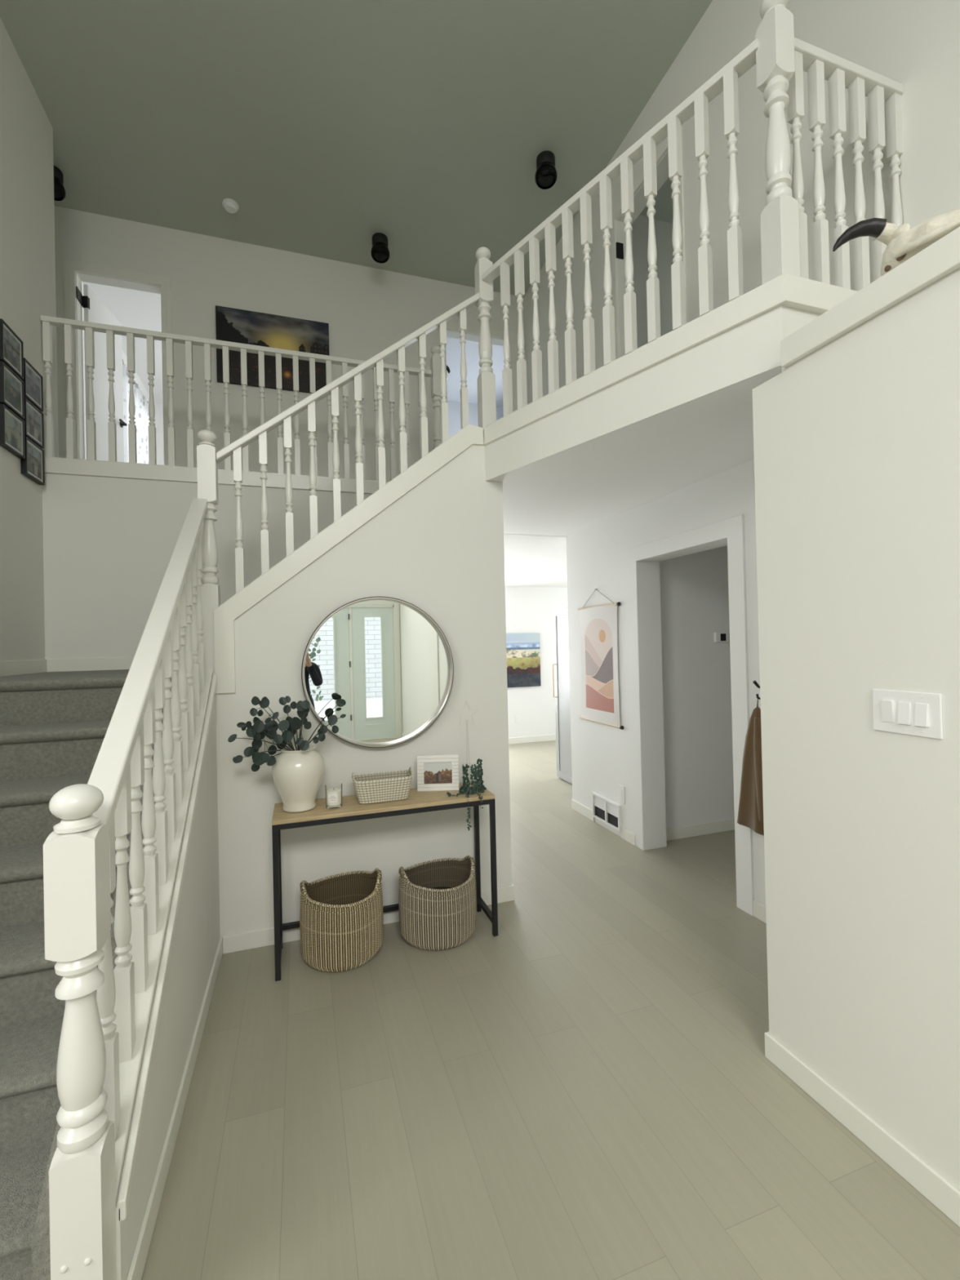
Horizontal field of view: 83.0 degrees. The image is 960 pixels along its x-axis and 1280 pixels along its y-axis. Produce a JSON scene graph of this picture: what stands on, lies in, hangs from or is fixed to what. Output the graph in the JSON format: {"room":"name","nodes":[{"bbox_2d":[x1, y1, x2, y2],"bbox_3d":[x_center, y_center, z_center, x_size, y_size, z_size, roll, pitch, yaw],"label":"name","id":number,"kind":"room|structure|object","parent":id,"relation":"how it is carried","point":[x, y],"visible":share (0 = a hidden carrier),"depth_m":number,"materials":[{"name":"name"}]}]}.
{"room":"entrance hall","nodes":[
{"label":"entrance hall","id":0,"kind":"room"},
{"bbox_2d":[0,17,58,661],"bbox_3d":[-2.583,-1.041,2.338,0.120,5.430,3.340,-1,0,-18],"label":"wall","id":1,"kind":"structure","parent":0,"point":[27,211],"depth_m":3.46,"materials":[{"name":"paint"}]},
{"bbox_2d":[0,318,23,379],"bbox_3d":[-2.826,-1.745,3.266,0.031,0.236,0.252,-1,0,-18],"label":"picture frame","id":2,"kind":"object","parent":1,"relation":"attached to","point":[11,347],"visible":0.99,"depth_m":3.26,"materials":[{"name":"black metal"}]},
{"bbox_2d":[3,323,22,375],"bbox_3d":[-2.817,-1.745,3.269,0.001,0.214,0.230,-1,0,-18],"label":"photo","id":3,"kind":"object","parent":2,"relation":"attached to","point":[12,345],"depth_m":3.27},
{"bbox_2d":[0,360,24,419],"bbox_3d":[-2.820,-1.497,3.265,0.031,0.236,0.252,-1,0,-18],"label":"picture frame","id":4,"kind":"object","parent":1,"relation":"attached to","point":[11,386],"visible":1,"depth_m":3.25,"materials":[{"name":"black metal"}]},
{"bbox_2d":[4,365,22,415],"bbox_3d":[-2.811,-1.497,3.268,0.001,0.214,0.230,-1,0,-18],"label":"photo","id":5,"kind":"object","parent":4,"relation":"attached to","point":[12,384],"depth_m":3.27},
{"bbox_2d":[0,404,25,458],"bbox_3d":[-2.815,-1.249,3.263,0.031,0.236,0.252,-1,0,-18],"label":"picture frame","id":6,"kind":"object","parent":1,"relation":"attached to","point":[12,437],"visible":1,"depth_m":3.25,"materials":[{"name":"black metal"}]},
{"bbox_2d":[4,408,22,455],"bbox_3d":[-2.806,-1.249,3.266,0.001,0.214,0.230,-1,0,-18],"label":"photo","id":7,"kind":"object","parent":6,"relation":"attached to","point":[13,425],"depth_m":3.27},
{"bbox_2d":[20,436,44,484],"bbox_3d":[-2.898,-1.157,3.519,0.031,0.236,0.252,-1,0,-18],"label":"picture frame","id":8,"kind":"object","parent":1,"relation":"attached to","point":[33,468],"visible":1,"depth_m":3.51,"materials":[{"name":"black metal"}]},
{"bbox_2d":[26,440,43,482],"bbox_3d":[-2.889,-1.157,3.522,0.001,0.214,0.230,-1,0,-18],"label":"photo","id":9,"kind":"object","parent":8,"relation":"attached to","point":[34,454],"depth_m":3.52},
{"bbox_2d":[22,357,43,412],"bbox_3d":[-2.909,-1.651,3.522,0.031,0.236,0.252,-1,0,-18],"label":"picture frame","id":10,"kind":"object","parent":1,"relation":"attached to","point":[33,380],"visible":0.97,"depth_m":3.52,"materials":[{"name":"black metal"}]},
{"bbox_2d":[26,362,41,408],"bbox_3d":[-2.900,-1.651,3.525,0.001,0.214,0.230,-1,0,-18],"label":"photo","id":11,"kind":"object","parent":10,"relation":"attached to","point":[33,387],"depth_m":3.53},
{"bbox_2d":[22,396,44,448],"bbox_3d":[-2.904,-1.404,3.521,0.031,0.236,0.252,-1,0,-18],"label":"picture frame","id":12,"kind":"object","parent":1,"relation":"attached to","point":[33,416],"visible":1,"depth_m":3.52,"materials":[{"name":"black metal"}]},
{"bbox_2d":[26,400,42,445],"bbox_3d":[-2.895,-1.405,3.523,0.001,0.214,0.230,-1,0,-18],"label":"photo","id":13,"kind":"object","parent":12,"relation":"attached to","point":[33,416],"depth_m":3.53},
{"bbox_2d":[81,281,149,459],"bbox_3d":[-4.369,-2.414,6.448,0.120,2.550,3.670,-1,0,-18],"label":"wall","id":14,"kind":"structure","parent":0,"point":[137,380],"depth_m":5.48,"materials":[{"name":"paint"}]},
{"bbox_3d":[-4.493,-3.293,7.099,0.092,0.043,1.480,-1,0,-18],"label":"curtain rod","id":15,"kind":"object","parent":14,"relation":"attached to","visible":0},
{"bbox_2d":[122,363,134,462],"bbox_3d":[-4.294,-2.245,6.645,0.056,2.110,0.380,-1,0,-18],"label":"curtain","id":16,"kind":"object","parent":15,"relation":"hanging from","point":[125,373],"visible":0.21,"depth_m":6.49,"materials":[{"name":"white fabric"}]},
{"bbox_2d":[134,383,155,463],"bbox_3d":[-4.532,-2.235,7.361,0.056,2.110,0.870,-1,0,-18],"label":"curtain","id":17,"kind":"object","parent":15,"relation":"hanging from","point":[141,404],"visible":0.31,"depth_m":7.17,"materials":[{"name":"white fabric"}]},
{"bbox_2d":[82,281,163,402],"bbox_3d":[-3.202,-3.664,6.854,2.500,0.100,3.670,-1,0,-18],"label":"ceiling","id":18,"kind":"structure","parent":0,"point":[133,308],"depth_m":6.05,"materials":[{"name":"paint"}]},
{"bbox_2d":[154,401,164,465],"bbox_3d":[-3.771,-2.415,8.529,2.570,2.550,0.100,-1,0,-18],"label":"wall","id":19,"kind":"structure","parent":0,"point":[158,406],"depth_m":8.14,"materials":[{"name":"paint"}]},
{"bbox_2d":[115,675,220,1279],"bbox_3d":[-1.165,0.904,2.051,0.100,1.472,1.672,-1,0,-18],"label":"wall","id":20,"kind":"structure","parent":0,"point":[197,935],"depth_m":1.97,"materials":[{"name":"paint"}]},
{"bbox_2d":[111,668,217,1221],"bbox_3d":[-1.170,0.757,2.052,0.127,1.234,1.672,-1,0,-18],"label":"trim","id":21,"kind":"structure","parent":20,"relation":"attached to","point":[129,1070],"depth_m":1.66,"materials":[{"name":"paint"}]},
{"bbox_2d":[126,937,222,1279],"bbox_3d":[-1.094,1.593,2.059,0.012,0.092,1.660,-1,0,-18],"label":"baseboard","id":22,"kind":"structure","parent":20,"relation":"attached to","point":[135,1270],"depth_m":1.70,"materials":[{"name":"paint"}]},
{"bbox_2d":[42,472,372,659],"bbox_3d":[-1.645,0.229,4.161,2.761,2.870,0.120,-1,0,-18],"label":"wall","id":23,"kind":"structure","parent":0,"point":[109,543],"depth_m":3.82,"materials":[{"name":"paint"}]},
{"bbox_2d":[0,657,133,676],"bbox_3d":[-2.135,0.157,3.240,1.251,0.096,1.320,-1,0,-18],"label":"baseboard","id":24,"kind":"structure","parent":23,"relation":"attached to","point":[30,666],"depth_m":3.69,"materials":[{"name":"paint"}]},
{"bbox_2d":[44,457,387,493],"bbox_3d":[-1.642,-1.210,4.173,2.831,0.101,0.136,-1,0,-18],"label":"trim","id":25,"kind":"structure","parent":23,"relation":"attached to","point":[52,465],"depth_m":3.91,"materials":[{"name":"paint"}]},
{"bbox_2d":[40,315,441,482],"bbox_3d":[-1.655,-1.861,4.166,2.826,1.208,0.093,-1,0,-18],"label":"landing railing","id":26,"kind":"object","parent":25,"relation":"on","point":[434,373],"visible":0.81,"depth_m":4.02,"materials":[{"name":"paint"}]},
{"bbox_2d":[53,205,524,481],"bbox_3d":[-2.362,-2.469,5.119,6.050,2.550,0.120,-1,0,-18],"label":"wall","id":27,"kind":"structure","parent":0,"point":[367,310],"depth_m":5.17,"materials":[{"name":"paint"}]},
{"bbox_2d":[75,284,127,462],"bbox_3d":[-3.496,-2.168,5.056,0.092,1.980,0.762,-1,0,-9],"label":"door","id":28,"kind":"structure","parent":27,"relation":"in","point":[95,310],"depth_m":5.05,"materials":[{"name":"paint"}]},
{"bbox_2d":[63,259,173,465],"bbox_3d":[-3.159,-2.223,4.777,0.813,2.090,0.019,-1,0,-18],"label":"trim","id":29,"kind":"structure","parent":27,"relation":"attached to","point":[70,268],"depth_m":4.76,"materials":[{"name":"paint"}]},
{"bbox_2d":[215,305,328,393],"bbox_3d":[-1.959,-2.746,5.176,1.007,0.697,0.032,-1,0,-18],"label":"picture","id":30,"kind":"object","parent":27,"relation":"attached to","point":[232,325],"visible":0.78,"depth_m":5.15},
{"bbox_2d":[437,321,517,412],"bbox_3d":[0.005,-2.304,5.831,0.895,2.120,0.019,-1,0,-18],"label":"trim","id":31,"kind":"structure","parent":27,"relation":"attached to","point":[452,326],"depth_m":5.95,"materials":[{"name":"paint"}]},
{"bbox_2d":[0,0,712,407],"bbox_3d":[-0.181,-3.870,2.645,8.920,0.120,11.370,-1,0,-18],"label":"ceiling","id":32,"kind":"structure","parent":0,"point":[331,126],"depth_m":3.89,"materials":[{"name":"paint"}]},
{"bbox_2d":[53,165,66,200],"bbox_3d":[-3.397,-3.633,4.307,0.176,0.184,0.176,-1,0,-18],"label":"ceiling light","id":33,"kind":"object","parent":32,"relation":"attached to","point":[60,193],"visible":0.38,"depth_m":4.30,"materials":[{"name":"black metal"}]},
{"bbox_2d":[222,198,239,213],"bbox_3d":[-2.149,-3.727,4.676,0.132,0.047,0.132,-1,0,-18],"label":"smoke detector","id":34,"kind":"object","parent":32,"relation":"attached to","point":[229,205],"visible":1,"depth_m":4.65,"materials":[{"name":"white plastic"}]},
{"bbox_2d":[370,232,389,263],"bbox_3d":[-0.939,-3.684,5.104,0.176,0.184,0.176,-1,0,-18],"label":"ceiling light","id":35,"kind":"object","parent":32,"relation":"attached to","point":[380,252],"visible":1,"depth_m":5.05,"materials":[{"name":"black metal"}]},
{"bbox_2d":[446,365,449,380],"bbox_3d":[-0.459,-3.498,6.747,0.170,0.560,0.170,-1,0,-18],"label":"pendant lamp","id":36,"kind":"object","parent":32,"relation":"hanging from","point":[447,367],"visible":0.19,"depth_m":6.72,"materials":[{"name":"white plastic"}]},
{"bbox_2d":[534,150,557,189],"bbox_3d":[0.522,-3.723,4.303,0.176,0.184,0.176,-1,0,-18],"label":"ceiling light","id":37,"kind":"object","parent":32,"relation":"attached to","point":[545,176],"visible":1,"depth_m":4.25,"materials":[{"name":"black metal"}]},
{"bbox_2d":[215,436,511,939],"bbox_3d":[-0.635,0.176,3.184,1.650,2.918,0.123,-1,0,-18],"label":"wall","id":38,"kind":"structure","parent":0,"point":[437,548],"depth_m":3.15,"materials":[{"name":"paint"}]},
{"bbox_2d":[213,423,483,693],"bbox_3d":[-0.688,-0.519,3.103,1.525,1.574,0.016,-1,0,-18],"label":"trim","id":39,"kind":"structure","parent":38,"relation":"attached to","point":[224,615],"depth_m":3.02,"materials":[{"name":"paint"}]},
{"bbox_2d":[222,883,514,954],"bbox_3d":[-0.786,1.597,3.764,1.650,0.092,1.380,-1,0,-18],"label":"baseboard","id":40,"kind":"structure","parent":38,"relation":"attached to","point":[242,941],"depth_m":2.92,"materials":[{"name":"paint"}]},
{"bbox_2d":[301,596,453,747],"bbox_3d":[-0.571,0.182,3.109,0.859,0.859,0.058,-1,0,-18],"label":"round mirror","id":41,"kind":"object","parent":38,"relation":"attached to","point":[392,667],"visible":0.97,"depth_m":3.13,"materials":[{"name":"white mirror"}]},
{"bbox_3d":[-0.715,-0.723,3.170,1.525,1.158,0.152,-1,0,-18],"label":"trim","id":42,"kind":"structure","parent":38,"relation":"attached to","visible":0},
{"bbox_2d":[196,246,496,674],"bbox_3d":[-0.705,-1.118,3.162,1.691,2.671,0.104,-1,0,-18],"label":"stair railing","id":43,"kind":"object","parent":42,"relation":"on","point":[208,458],"visible":0.95,"depth_m":3.11,"materials":[{"name":"paint"}]},
{"bbox_2d":[447,400,503,437],"bbox_3d":[-0.861,-2.482,8.444,2.800,2.550,0.100,-1,0,-18],"label":"wall","id":44,"kind":"structure","parent":0,"point":[454,407],"depth_m":8.58,"materials":[{"name":"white paint"}]},
{"bbox_2d":[503,533,567,586],"bbox_3d":[1.262,-0.939,7.105,5.120,0.130,3.340,-1,0,-18],"label":"ceiling","id":45,"kind":"structure","parent":0,"point":[530,560],"depth_m":6.44,"materials":[{"name":"paint"}]},
{"bbox_2d":[505,586,568,737],"bbox_3d":[0.783,0.335,8.751,5.200,2.605,0.120,-1,0,-18],"label":"wall","id":46,"kind":"structure","parent":0,"point":[528,610],"depth_m":8.72,"materials":[{"name":"paint"}]},
{"bbox_2d":[515,715,519,723],"bbox_3d":[0.597,1.251,8.607,0.080,0.120,0.010,-1,0,-18],"label":"wall outlet","id":47,"kind":"object","parent":46,"relation":"attached to","point":[517,717],"visible":1,"depth_m":8.60,"materials":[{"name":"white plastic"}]},
{"bbox_2d":[506,633,541,687],"bbox_3d":[0.562,0.323,8.597,0.845,0.847,0.030,-1,0,-18],"label":"picture","id":48,"kind":"object","parent":46,"relation":"attached to","point":[522,650],"visible":0.62,"depth_m":8.62},
{"bbox_2d":[508,733,555,744],"bbox_3d":[0.794,1.587,8.668,4.880,0.100,0.012,-1,0,-18],"label":"baseboard","id":49,"kind":"structure","parent":46,"relation":"attached to","point":[545,737],"depth_m":8.67,"materials":[{"name":"paint"}]},
{"bbox_2d":[141,740,959,1279],"bbox_3d":[0.427,1.668,2.780,9.700,0.120,11.150,-1,0,-18],"label":"floor","id":50,"kind":"structure","parent":0,"point":[587,1088],"depth_m":1.84,"materials":[{"name":"laminate"}]},
{"bbox_2d":[0,669,171,1279],"bbox_3d":[-1.866,0.909,2.480,1.250,1.500,2.909,-1,0,-18],"label":"staircase","id":51,"kind":"structure","parent":50,"relation":"on","point":[54,726],"depth_m":1.89,"materials":[{"name":"carpet"}]},
{"bbox_2d":[43,497,207,1279],"bbox_3d":[-1.166,0.441,2.009,0.099,2.398,1.776,-1,0,-18],"label":"stair railing","id":52,"kind":"object","parent":50,"relation":"on","point":[80,860],"visible":1,"depth_m":1.35,"materials":[{"name":"paint"}]},
{"bbox_2d":[299,868,383,972],"bbox_3d":[-0.719,1.433,2.834,0.416,0.396,0.420,-1,0,13],"label":"woven basket","id":53,"kind":"object","parent":50,"relation":"on","point":[341,917],"visible":1,"depth_m":2.68,"materials":[{"name":"wicker"}]},
{"bbox_2d":[271,782,497,981],"bbox_3d":[-0.501,1.247,2.939,1.142,0.768,0.317,-1,0,-18],"label":"console table","id":54,"kind":"object","parent":50,"relation":"on","point":[417,802],"visible":0.81,"depth_m":2.87,"materials":[{"name":"brown wood"}]},
{"bbox_2d":[271,744,324,812],"bbox_3d":[-0.939,0.715,2.813,0.264,0.312,0.264,-1,0,-18],"label":"vase","id":55,"kind":"object","parent":54,"relation":"on","point":[297,775],"visible":0.87,"depth_m":2.73,"materials":[{"name":"ceramic"}]},
{"bbox_2d":[227,695,346,771],"bbox_3d":[-0.968,0.543,2.774,0.569,0.540,0.220,-1,0,-18],"label":"eucalyptus branches","id":56,"kind":"object","parent":55,"relation":"in","point":[258,731],"visible":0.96,"depth_m":2.74,"materials":[{"name":"green plant"}]},
{"bbox_2d":[324,782,342,808],"bbox_3d":[-0.760,0.809,2.823,0.086,0.115,0.087,-1,0,-18],"label":"candle","id":57,"kind":"object","parent":54,"relation":"on","point":[333,796],"visible":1,"depth_m":2.80,"materials":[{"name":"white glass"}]},
{"bbox_2d":[351,766,413,804],"bbox_3d":[-0.528,0.781,2.941,0.318,0.161,0.168,-1,0,-18],"label":"storage basket","id":58,"kind":"object","parent":54,"relation":"on","point":[381,787],"visible":1,"depth_m":2.88,"materials":[{"name":"beige wicker"}]},
{"bbox_2d":[417,754,458,791],"bbox_3d":[-0.240,0.758,3.114,0.235,0.200,0.070,-1,0,-1],"label":"photo frame","id":59,"kind":"object","parent":54,"relation":"on","point":[434,772],"visible":1,"depth_m":3.09,"materials":[{"name":"white wood"}]},
{"bbox_2d":[423,761,452,783],"bbox_3d":[-0.239,0.757,3.096,0.159,0.119,0.012,-1,0,-1],"label":"photo","id":60,"kind":"object","parent":59,"relation":"attached to","point":[434,772],"depth_m":3.10},
{"bbox_2d":[446,758,486,831],"bbox_3d":[-0.072,0.841,2.990,0.195,0.360,0.188,-1,0,9],"label":"ivy garland","id":61,"kind":"object","parent":54,"relation":"on","point":[478,786],"visible":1,"depth_m":3.00,"materials":[{"name":"green plant"}]},
{"bbox_2d":[454,701,478,786],"bbox_3d":[-0.070,0.606,3.176,0.150,0.496,0.035,-1,0,-18],"label":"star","id":62,"kind":"object","parent":54,"relation":"on","point":[466,701],"visible":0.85,"depth_m":3.18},
{"bbox_2d":[398,855,476,950],"bbox_3d":[-0.233,1.429,3.006,0.434,0.383,0.430,-1,0,-18],"label":"woven basket","id":63,"kind":"object","parent":50,"relation":"on","point":[430,919],"visible":0.99,"depth_m":2.85,"materials":[{"name":"wicker"}]},
{"bbox_2d":[431,886,451,888],"bbox_3d":[-0.224,1.502,3.014,0.306,0.205,0.300,-1,0,-18],"label":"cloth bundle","id":64,"kind":"object","parent":63,"relation":"in","point":[437,887],"visible":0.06,"depth_m":3.09,"materials":[{"name":"black fabric"}]},
{"bbox_2d":[552,607,572,784],"bbox_3d":[1.304,0.616,6.004,0.657,1.985,0.985,-1,0,-18],"label":"tall cabinet","id":65,"kind":"object","parent":50,"relation":"on","point":[561,640],"visible":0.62,"depth_m":6.21,"materials":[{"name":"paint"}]},
{"bbox_2d":[484,305,821,536],"bbox_3d":[-1.684,-1.084,3.168,6.050,0.275,3.975,-1,0,-18],"label":"ceiling beam","id":66,"kind":"structure","parent":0,"point":[685,420],"depth_m":2.81,"materials":[{"name":"paint"}]},
{"bbox_3d":[0.895,-1.303,2.856,1.345,0.041,1.780,-1,0,-18],"label":"trim","id":67,"kind":"structure","parent":66,"relation":"on","visible":0},
{"bbox_2d":[482,0,800,426],"bbox_3d":[0.615,-1.877,2.704,0.115,1.118,1.764,-1,0,-38],"label":"landing railing","id":68,"kind":"object","parent":67,"relation":"on","point":[772,50],"visible":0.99,"depth_m":2.35,"materials":[{"name":"paint"}]},
{"bbox_2d":[786,37,903,291],"bbox_3d":[1.467,-1.825,2.184,0.630,0.961,0.062,-1,0,-18],"label":"landing railing","id":69,"kind":"object","parent":67,"relation":"on","point":[820,64],"visible":0.8,"depth_m":2.17,"materials":[{"name":"paint"}]},
{"bbox_2d":[631,214,674,348],"bbox_3d":[2.304,-2.575,5.219,2.630,2.550,0.100,-1,0,-18],"label":"wall","id":70,"kind":"structure","parent":0,"point":[663,230],"depth_m":4.92,"materials":[{"name":"paint"}]},
{"bbox_2d":[659,545,734,828],"bbox_3d":[2.322,0.274,4.679,2.050,2.605,0.120,-1,0,-18],"label":"wall","id":71,"kind":"structure","parent":0,"point":[695,592],"depth_m":4.43,"materials":[{"name":"paint"}]},
{"bbox_2d":[666,818,734,840],"bbox_3d":[2.372,1.529,4.608,2.050,0.092,0.012,-1,0,-18],"label":"baseboard","id":72,"kind":"structure","parent":71,"relation":"attached to","point":[693,830],"depth_m":4.41,"materials":[{"name":"paint"}]},
{"bbox_2d":[714,632,728,642],"bbox_3d":[2.004,-0.022,4.500,0.135,0.080,0.026,-1,0,-18],"label":"thermostat","id":73,"kind":"object","parent":71,"relation":"attached to","point":[718,637],"visible":1,"depth_m":4.49,"materials":[{"name":"white plastic"}]},
{"bbox_2d":[523,0,959,906],"bbox_3d":[1.972,-1.148,2.032,0.229,5.430,8.680,-1,0,-18],"label":"wall","id":74,"kind":"structure","parent":0,"point":[915,44],"depth_m":3.26,"materials":[{"name":"paint"}]},
{"bbox_2d":[591,791,621,831],"bbox_3d":[1.069,1.450,4.599,0.024,0.214,0.426,-1,0,-18],"label":"air vent","id":75,"kind":"object","parent":74,"relation":"in","point":[606,811],"visible":1,"depth_m":4.58,"materials":[{"name":"white plastic"}]},
{"bbox_2d":[616,241,623,259],"bbox_3d":[1.099,-3.059,4.266,0.060,0.120,0.010,-1,0,-18],"label":"light switch","id":76,"kind":"object","parent":74,"relation":"attached to","point":[620,246],"depth_m":4.26,"materials":[{"name":"black plastic"}]},
{"bbox_2d":[617,784,625,804],"bbox_3d":[1.142,1.247,4.389,0.008,0.140,0.090,-1,0,-18],"label":"wall outlet","id":77,"kind":"object","parent":74,"relation":"attached to","point":[621,799],"visible":1,"depth_m":4.38,"materials":[{"name":"white plastic"}]},
{"bbox_2d":[609,125,686,359],"bbox_3d":[1.194,-2.336,3.935,0.020,2.105,0.850,-1,0,-18],"label":"trim","id":78,"kind":"structure","parent":74,"relation":"attached to","point":[663,149],"depth_m":4.26,"materials":[{"name":"paint"}]},
{"bbox_2d":[571,799,766,923],"bbox_3d":[1.380,1.546,3.689,0.012,0.092,3.170,-1,0,-18],"label":"baseboard","id":79,"kind":"structure","parent":74,"relation":"attached to","point":[758,909],"depth_m":4.30,"materials":[{"name":"paint"}]},
{"bbox_2d":[484,273,857,445],"bbox_3d":[0.767,-1.276,2.550,2.136,0.101,0.590,-2,0,33],"label":"trim","id":80,"kind":"structure","parent":74,"relation":"attached to","point":[788,290],"depth_m":2.28,"materials":[{"name":"paint"}]},
{"bbox_2d":[627,514,754,915],"bbox_3d":[1.459,0.435,3.710,0.226,2.310,1.170,-1,0,-18],"label":"trim","id":81,"kind":"structure","parent":74,"relation":"attached to","point":[650,803],"depth_m":4.13,"materials":[{"name":"paint"}]},
{"bbox_2d":[737,698,764,835],"bbox_3d":[1.517,0.673,2.951,0.160,0.719,0.333,-1,0,-18],"label":"coat","id":82,"kind":"object","parent":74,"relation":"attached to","point":[750,811],"visible":0.69,"depth_m":2.94,"materials":[{"name":"brown fabric"}]},
{"bbox_2d":[752,680,759,699],"bbox_3d":[1.547,0.274,3.002,0.078,0.150,0.028,-1,0,-18],"label":"coat hook","id":83,"kind":"object","parent":74,"relation":"attached to","point":[755,682],"visible":0.33,"depth_m":2.99,"materials":[{"name":"black metal"}]},
{"bbox_2d":[751,271,959,1191],"bbox_3d":[1.867,0.282,-0.131,0.120,2.548,4.680,-1,0,-18],"label":"wall","id":84,"kind":"structure","parent":0,"point":[856,443],"depth_m":1.69,"materials":[{"name":"paint"}]},
{"bbox_2d":[764,1031,959,1227],"bbox_3d":[1.888,1.510,-0.135,0.132,0.092,4.692,-1,0,-18],"label":"baseboard","id":85,"kind":"structure","parent":84,"relation":"attached to","point":[940,1192],"depth_m":1.68,"materials":[{"name":"paint"}]},
{"bbox_2d":[872,688,942,739],"bbox_3d":[1.227,0.211,1.569,0.016,0.126,0.188,-1,0,-18],"label":"light switch","id":86,"kind":"object","parent":84,"relation":"attached to","point":[915,713],"visible":1,"depth_m":1.56,"materials":[{"name":"white plastic"}]},
{"bbox_2d":[780,226,959,372],"bbox_3d":[2.174,-1.047,-0.082,0.786,0.097,4.545,-1,0,-18],"label":"trim","id":87,"kind":"structure","parent":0,"point":[956,271],"depth_m":1.63,"materials":[{"name":"paint"}]},
{"bbox_2d":[832,208,959,276],"bbox_3d":[1.335,-1.165,1.460,0.372,0.188,0.537,-1,0,-18],"label":"skull","id":88,"kind":"object","parent":87,"relation":"on","point":[903,242],"visible":0.56,"depth_m":1.57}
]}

